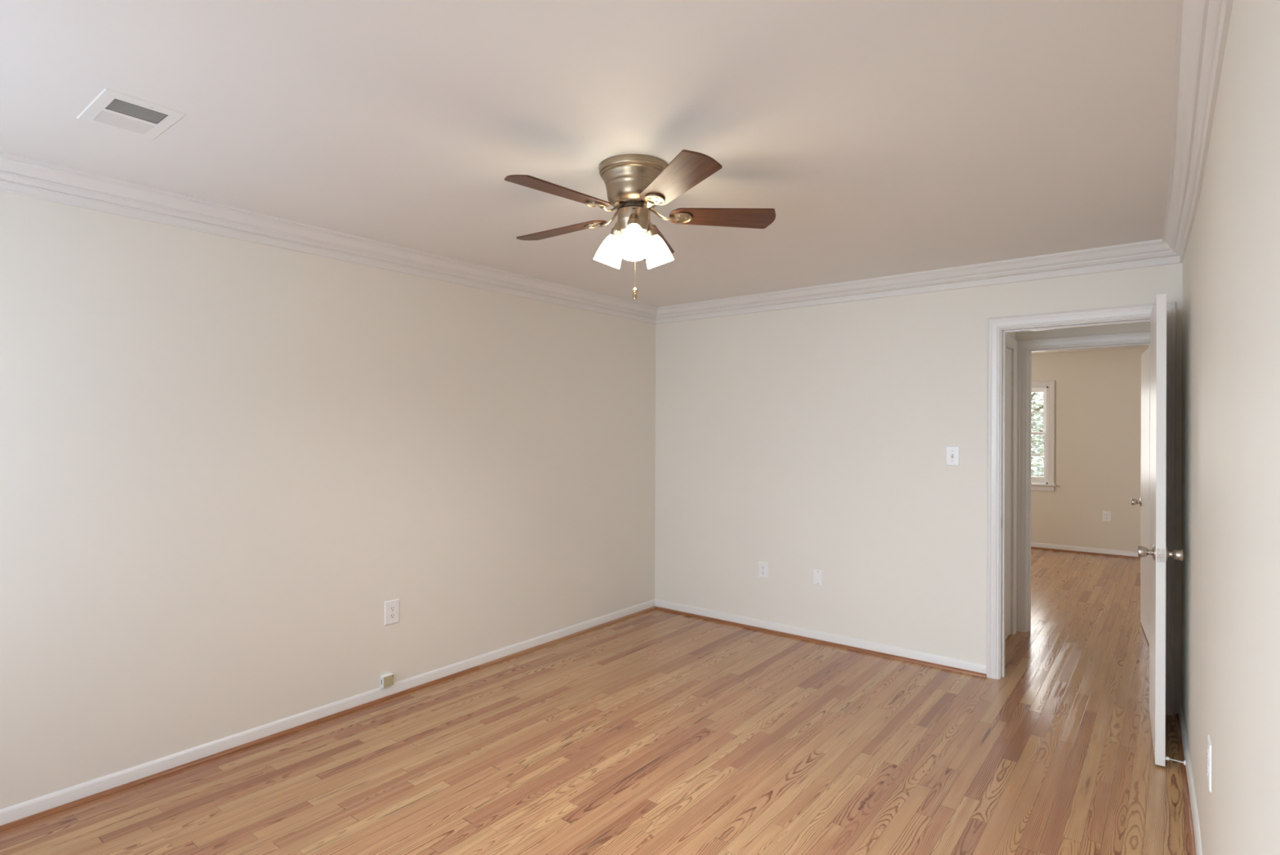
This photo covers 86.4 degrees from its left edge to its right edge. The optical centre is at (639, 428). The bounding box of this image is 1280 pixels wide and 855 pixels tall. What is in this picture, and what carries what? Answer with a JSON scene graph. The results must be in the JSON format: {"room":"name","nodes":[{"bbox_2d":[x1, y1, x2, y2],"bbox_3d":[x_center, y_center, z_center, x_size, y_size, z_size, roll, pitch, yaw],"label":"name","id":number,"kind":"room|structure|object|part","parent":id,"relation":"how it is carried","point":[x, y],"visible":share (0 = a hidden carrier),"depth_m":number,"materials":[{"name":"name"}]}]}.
{"room":"empty bedroom","nodes":[
{"label":"empty bedroom","id":0,"kind":"room"},
{"bbox_2d":[0,191,655,808],"bbox_3d":[-1.565,0.238,3.524,0.150,2.420,5.488,0,0,38],"label":"wall","id":1,"kind":"structure","parent":0,"point":[223,460],"depth_m":3.16,"materials":[{"name":"beige paint"}]},
{"bbox_2d":[0,665,479,831],"bbox_3d":[-2.023,1.438,2.794,0.016,0.018,3.380,0,0,38],"label":"trim","id":2,"kind":"structure","parent":1,"relation":"attached to","point":[60,808],"depth_m":2.97,"materials":[{"name":"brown wood"}]},
{"bbox_2d":[0,599,655,825],"bbox_3d":[-1.478,1.413,3.506,0.013,0.071,5.173,0,0,38],"label":"baseboard","id":3,"kind":"structure","parent":1,"relation":"attached to","point":[28,807],"depth_m":3.17,"materials":[{"name":"white paint"}]},
{"bbox_2d":[380,672,393,687],"bbox_3d":[-1.354,1.347,3.648,0.032,0.060,0.063,0,0,38],"label":"phone jack","id":4,"kind":"object","parent":3,"relation":"on","point":[386,680],"visible":1,"depth_m":3.63,"materials":[{"name":"white plastic"}]},
{"bbox_2d":[0,151,657,324],"bbox_3d":[-1.444,-0.913,3.485,0.083,0.118,5.173,0,0,38],"label":"crown molding","id":5,"kind":"structure","parent":1,"relation":"attached to","point":[19,175],"depth_m":3.14,"materials":[{"name":"white paint"}]},
{"bbox_2d":[384,598,399,625],"bbox_3d":[-1.340,0.991,3.684,0.008,0.128,0.088,0,0,38],"label":"electrical outlet","id":6,"kind":"object","parent":1,"relation":"attached to","point":[392,606],"visible":1,"depth_m":3.68,"materials":[{"name":"white plastic"}]},
{"bbox_2d":[389,612,395,618],"bbox_3d":[-1.338,1.010,3.683,0.002,0.028,0.034,0,0,38],"label":"receptacle","id":7,"kind":"object","parent":6,"relation":"attached to","point":[392,615],"depth_m":3.68,"materials":[{"name":"grey plastic"}]},
{"bbox_2d":[389,605,395,611],"bbox_3d":[-1.338,0.971,3.683,0.002,0.028,0.034,0,0,38],"label":"receptacle","id":8,"kind":"object","parent":6,"relation":"attached to","point":[392,608],"depth_m":3.68,"materials":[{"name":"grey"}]},
{"bbox_2d":[478,605,655,668],"bbox_3d":[-0.423,1.442,4.818,0.016,0.018,1.780,0,0,38],"label":"trim","id":9,"kind":"structure","parent":1,"relation":"attached to","point":[518,653],"depth_m":4.66,"materials":[{"name":"beige wood"}]},
{"bbox_2d":[0,0,1177,354],"bbox_3d":[2.961,-0.991,3.257,7.800,0.135,10.680,0,0,38],"label":"ceiling","id":10,"kind":"structure","parent":0,"point":[882,138],"depth_m":2.13,"materials":[{"name":"paint"}]},
{"bbox_2d":[76,88,186,139],"bbox_3d":[-1.581,-1.095,2.118,0.304,0.258,0.204,0,0,38],"label":"ceiling vent","id":11,"kind":"object","parent":10,"relation":"in","point":[111,108],"visible":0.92,"depth_m":2.11,"materials":[{"name":"white metal"}]},
{"bbox_2d":[504,149,775,299],"bbox_3d":[-0.051,-0.724,2.527,1.019,0.488,1.021,0,0,38],"label":"ceiling fan","id":12,"kind":"object","parent":10,"relation":"hanging from","point":[635,184],"visible":1,"depth_m":2.45,"materials":[{"name":"gold metal"}]},
{"bbox_3d":[-0.266,-0.799,2.300,0.403,0.006,0.141,1,10,-43],"label":"blade","id":13,"kind":"part","parent":12,"relation":"part of","materials":[{"name":"brown wood"}]},
{"bbox_3d":[-0.308,-0.784,2.701,0.403,0.006,0.141,-2,9,31],"label":"blade","id":14,"kind":"part","parent":12,"relation":"part of","materials":[{"name":"brown wood"}]},
{"bbox_3d":[-0.108,-0.677,2.577,0.106,0.113,0.106,26,12,27],"label":"lamp shade","id":15,"kind":"part","parent":12,"relation":"part of","materials":[{"name":"white glass"}]},
{"bbox_2d":[610,221,622,238],"bbox_3d":[-0.081,-0.749,2.562,0.047,0.054,0.047,26,12,27],"label":"socket","id":16,"kind":"object","parent":12,"relation":"attached to","point":[616,231],"depth_m":2.54,"materials":[{"name":"gold metal"}]},
{"bbox_2d":[626,213,639,226],"bbox_3d":[-0.022,-0.748,2.462,0.047,0.054,0.047,0,-23,-1],"label":"socket","id":17,"kind":"object","parent":12,"relation":"attached to","point":[633,219],"depth_m":2.44,"materials":[{"name":"gold metal"}]},
{"bbox_3d":[-0.022,-0.676,2.431,0.106,0.113,0.106,0,-23,-1],"label":"lamp shade","id":18,"kind":"part","parent":12,"relation":"part of","materials":[{"name":"white glass"}]},
{"bbox_2d":[644,222,657,238],"bbox_3d":[0.035,-0.748,2.563,0.047,0.054,0.047,-26,13,-28],"label":"socket","id":19,"kind":"object","parent":12,"relation":"attached to","point":[651,232],"depth_m":2.55,"materials":[{"name":"gold metal"}]},
{"bbox_3d":[0.047,-0.777,2.854,0.141,0.006,0.403,-12,-5,11],"label":"blade","id":20,"kind":"part","parent":12,"relation":"part of","materials":[{"name":"brown wood"}]},
{"bbox_3d":[0.061,-0.676,2.578,0.106,0.113,0.106,-26,13,-28],"label":"lamp shade","id":21,"kind":"part","parent":12,"relation":"part of","materials":[{"name":"white glass"}]},
{"bbox_3d":[0.116,-0.809,2.226,0.141,0.006,0.403,13,-8,-24],"label":"blade","id":22,"kind":"part","parent":12,"relation":"part of","materials":[{"name":"brown wood"}]},
{"bbox_3d":[0.309,-0.793,2.560,0.403,0.006,0.141,0,-13,-5],"label":"blade","id":23,"kind":"part","parent":12,"relation":"part of","materials":[{"name":"brown wood"}]},
{"bbox_2d":[0,547,1189,854],"bbox_3d":[2.954,1.502,3.258,7.800,0.080,10.680,0,0,38],"label":"floor","id":24,"kind":"structure","parent":0,"point":[655,731],"depth_m":2.98,"materials":[{"name":"brown wood"}]},
{"bbox_2d":[654,262,1182,714],"bbox_3d":[3.077,0.252,3.278,7.438,2.420,0.115,0,0,38],"label":"wall","id":25,"kind":"structure","parent":0,"point":[797,442],"depth_m":4.54,"materials":[{"name":"beige paint"}]},
{"bbox_2d":[758,560,768,578],"bbox_3d":[0.890,1.021,4.927,0.078,0.117,0.008,0,0,38],"label":"electrical outlet","id":26,"kind":"object","parent":25,"relation":"attached to","point":[762,566],"visible":1,"depth_m":4.92,"materials":[{"name":"white plastic"}]},
{"bbox_2d":[813,568,822,585],"bbox_3d":[1.218,1.018,4.668,0.070,0.106,0.007,0,0,38],"label":"blank cover plate","id":27,"kind":"object","parent":25,"relation":"attached to","point":[817,574],"visible":1,"depth_m":4.67,"materials":[{"name":"white plastic"}]},
{"bbox_2d":[654,598,986,673],"bbox_3d":[1.079,1.420,4.774,2.452,0.071,0.013,0,0,38],"label":"baseboard","id":28,"kind":"structure","parent":25,"relation":"attached to","point":[897,651],"depth_m":4.59,"materials":[{"name":"white paint"}]},
{"bbox_2d":[655,605,986,677],"bbox_3d":[1.075,1.447,4.758,2.440,0.018,0.016,0,0,38],"label":"trim","id":29,"kind":"structure","parent":25,"relation":"attached to","point":[886,655],"depth_m":4.58,"materials":[{"name":"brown wood"}]},
{"bbox_2d":[656,239,1180,324],"bbox_3d":[1.416,-0.904,4.468,3.350,0.118,0.083,0,0,38],"label":"crown molding","id":30,"kind":"structure","parent":25,"relation":"attached to","point":[1151,253],"depth_m":4.13,"materials":[{"name":"white paint"}]},
{"bbox_2d":[945,445,959,466],"bbox_3d":[1.892,0.164,4.130,0.078,0.120,0.019,0,0,38],"label":"light switch","id":31,"kind":"object","parent":25,"relation":"attached to","point":[952,454],"visible":1,"depth_m":4.13,"materials":[{"name":"white plastic"}]},
{"bbox_2d":[986,301,1176,715],"bbox_3d":[2.425,0.406,3.793,0.872,2.108,0.153,0,0,38],"label":"door frame","id":32,"kind":"structure","parent":25,"relation":"attached to","point":[997,328],"depth_m":3.97,"materials":[{"name":"white paint"}]},
{"bbox_2d":[1137,293,1183,765],"bbox_3d":[2.448,0.435,3.226,0.157,2.030,0.730,0,0,35],"label":"door","id":33,"kind":"structure","parent":32,"relation":"attached to","point":[1158,553],"depth_m":2.94,"materials":[{"name":"white paint"}]},
{"bbox_3d":[2.234,0.544,3.014,0.052,0.050,0.050,0,0,35],"label":"knob","id":34,"kind":"part","parent":33,"relation":"part of","materials":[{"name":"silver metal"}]},
{"bbox_3d":[2.448,0.435,3.226,0.035,2.030,0.713,0,0,35],"label":"panel","id":35,"kind":"part","parent":33,"relation":"part of","materials":[{"name":"white paint"}]},
{"bbox_3d":[2.243,0.544,2.934,0.025,0.058,0.002,0,0,35],"label":"latch plate","id":36,"kind":"part","parent":33,"relation":"part of","materials":[{"name":"silver metal"}]},
{"bbox_3d":[2.321,0.545,2.953,0.052,0.050,0.050,0,0,35],"label":"knob","id":37,"kind":"part","parent":33,"relation":"part of","materials":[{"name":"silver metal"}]},
{"bbox_2d":[1006,332,1016,339],"bbox_3d":[2.170,0.249,4.725,0.600,2.420,1.030,0,0,38],"label":"wall","id":38,"kind":"structure","parent":0,"point":[1013,335],"depth_m":4.84,"materials":[{"name":"beige paint"}]},
{"bbox_2d":[1004,347,1012,639],"bbox_3d":[2.391,0.446,4.552,0.041,2.008,0.763,0,0,38],"label":"door","id":39,"kind":"structure","parent":38,"relation":"in","point":[1008,352],"depth_m":4.76,"materials":[{"name":"white paint"}]},
{"bbox_2d":[1005,334,1017,634],"bbox_3d":[2.375,0.412,4.567,0.119,2.095,0.900,0,0,38],"label":"door frame","id":40,"kind":"structure","parent":38,"relation":"attached to","point":[1011,344],"depth_m":4.84,"materials":[{"name":"white paint"}]},
{"bbox_2d":[1016,322,1150,339],"bbox_3d":[3.841,0.254,4.134,7.300,2.420,0.115,0,0,38],"label":"wall","id":41,"kind":"structure","parent":0,"point":[1141,326],"depth_m":4.68,"materials":[{"name":"beige paint"}]},
{"bbox_2d":[1016,330,1150,649],"bbox_3d":[3.100,0.410,4.720,0.856,2.103,0.153,0,0,38],"label":"door frame","id":42,"kind":"structure","parent":41,"relation":"attached to","point":[1025,348],"depth_m":4.90,"materials":[{"name":"white paint"}]},
{"bbox_2d":[1131,346,1149,642],"bbox_3d":[3.613,0.447,4.846,0.157,2.012,0.720,0,0,32],"label":"door","id":43,"kind":"structure","parent":41,"relation":"in","point":[1144,501],"depth_m":4.85,"materials":[{"name":"white paint"}]},
{"bbox_3d":[3.723,0.549,5.120,0.052,0.050,0.050,0,0,32],"label":"knob","id":44,"kind":"part","parent":43,"relation":"part of","materials":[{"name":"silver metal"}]},
{"bbox_3d":[3.613,0.447,4.846,0.035,2.012,0.702,0,0,32],"label":"panel","id":45,"kind":"part","parent":43,"relation":"part of","materials":[{"name":"white paint"}]},
{"bbox_2d":[1031,347,1147,551],"bbox_3d":[5.085,0.275,8.287,4.300,2.385,0.150,0,0,38],"label":"wall","id":46,"kind":"structure","parent":0,"point":[1098,393],"depth_m":8.01,"materials":[{"name":"beige paint"}]},
{"bbox_2d":[1031,380,1056,491],"bbox_3d":[4.639,0.086,8.608,1.080,1.342,0.180,0,0,38],"label":"window","id":47,"kind":"structure","parent":46,"relation":"in","point":[1046,482],"depth_m":8.29,"materials":[{"name":"white paint"}]},
{"bbox_3d":[4.640,0.346,8.611,0.870,0.614,0.034,0,0,38],"label":"sash","id":48,"kind":"part","parent":47,"relation":"part of","materials":[{"name":"white paint"}]},
{"bbox_3d":[4.666,-0.213,8.641,0.870,0.574,0.034,0,0,38],"label":"sash","id":49,"kind":"part","parent":47,"relation":"part of","materials":[{"name":"white paint"}]},
{"bbox_3d":[4.651,0.077,8.624,0.910,1.190,0.140,0,0,38],"label":"frame","id":50,"kind":"part","parent":47,"relation":"part of","materials":[{"name":"white paint"}]},
{"bbox_3d":[4.603,0.682,8.565,1.080,0.022,0.070,0,0,38],"label":"sill","id":51,"kind":"part","parent":47,"relation":"part of","materials":[{"name":"white paint"}]},
{"bbox_2d":[1031,542,1137,556],"bbox_3d":[4.894,1.432,8.332,3.750,0.071,0.013,0,0,38],"label":"baseboard","id":52,"kind":"structure","parent":46,"relation":"attached to","point":[1033,544],"depth_m":8.04,"materials":[{"name":"white paint"}]},
{"bbox_2d":[1031,546,1140,558],"bbox_3d":[4.885,1.458,8.320,3.750,0.018,0.016,0,0,38],"label":"trim","id":53,"kind":"structure","parent":46,"relation":"attached to","point":[1032,547],"depth_m":8.02,"materials":[{"name":"brown wood"}]},
{"bbox_2d":[1102,511,1111,521],"bbox_3d":[5.423,1.017,7.918,0.085,0.120,0.008,0,0,38],"label":"electrical outlet","id":54,"kind":"object","parent":46,"relation":"attached to","point":[1106,515],"visible":1,"depth_m":7.92,"materials":[{"name":"white plastic"}]},
{"bbox_2d":[1181,0,1279,854],"bbox_3d":[1.261,0.246,1.343,0.287,2.420,5.173,0,0,38],"label":"wall","id":55,"kind":"structure","parent":0,"point":[1230,564],"depth_m":1.26,"materials":[{"name":"beige paint"}]},
{"bbox_2d":[1173,712,1195,854],"bbox_3d":[1.169,1.447,1.405,0.041,0.018,5.160,0,0,37],"label":"trim","id":56,"kind":"structure","parent":55,"relation":"attached to","point":[1184,780],"depth_m":2.71,"materials":[{"name":"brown wood"}]},
{"bbox_2d":[1177,702,1202,854],"bbox_3d":[1.184,1.421,1.402,0.038,0.071,5.173,0,0,37],"label":"baseboard","id":57,"kind":"structure","parent":55,"relation":"attached to","point":[1186,753],"depth_m":2.67,"materials":[{"name":"white paint"}]},
{"bbox_2d":[1165,755,1185,764],"bbox_3d":[2.287,1.417,2.911,0.068,0.022,0.022,0,0,38],"label":"doorstop","id":58,"kind":"object","parent":57,"relation":"attached to","point":[1166,757],"visible":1,"depth_m":2.91,"materials":[{"name":"white metal"}]},
{"bbox_2d":[1162,0,1233,262],"bbox_3d":[1.163,-0.905,1.423,0.107,0.118,5.173,0,0,37],"label":"crown molding","id":59,"kind":"structure","parent":55,"relation":"attached to","point":[1202,25],"depth_m":1.89,"materials":[{"name":"white paint"}]},
{"bbox_2d":[1207,733,1211,791],"bbox_3d":[1.582,0.927,1.895,0.008,0.128,0.088,0,0,38],"label":"electrical outlet","id":60,"kind":"object","parent":55,"relation":"attached to","point":[1209,744],"visible":1,"depth_m":1.86,"materials":[{"name":"white plastic"}]},
{"label":"outside","id":61,"kind":"structure","parent":0,"visible":0},
{"bbox_3d":[13.077,2.242,21.385,22.000,0.300,30.220,0,0,38],"label":"ground","id":62,"kind":"structure","parent":61,"visible":0},
{"bbox_2d":[1031,391,1044,476],"bbox_3d":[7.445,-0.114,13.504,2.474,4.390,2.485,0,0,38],"label":"tree","id":63,"kind":"object","parent":62,"relation":"on","point":[1040,405],"visible":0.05,"depth_m":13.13,"materials":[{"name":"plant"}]}
]}

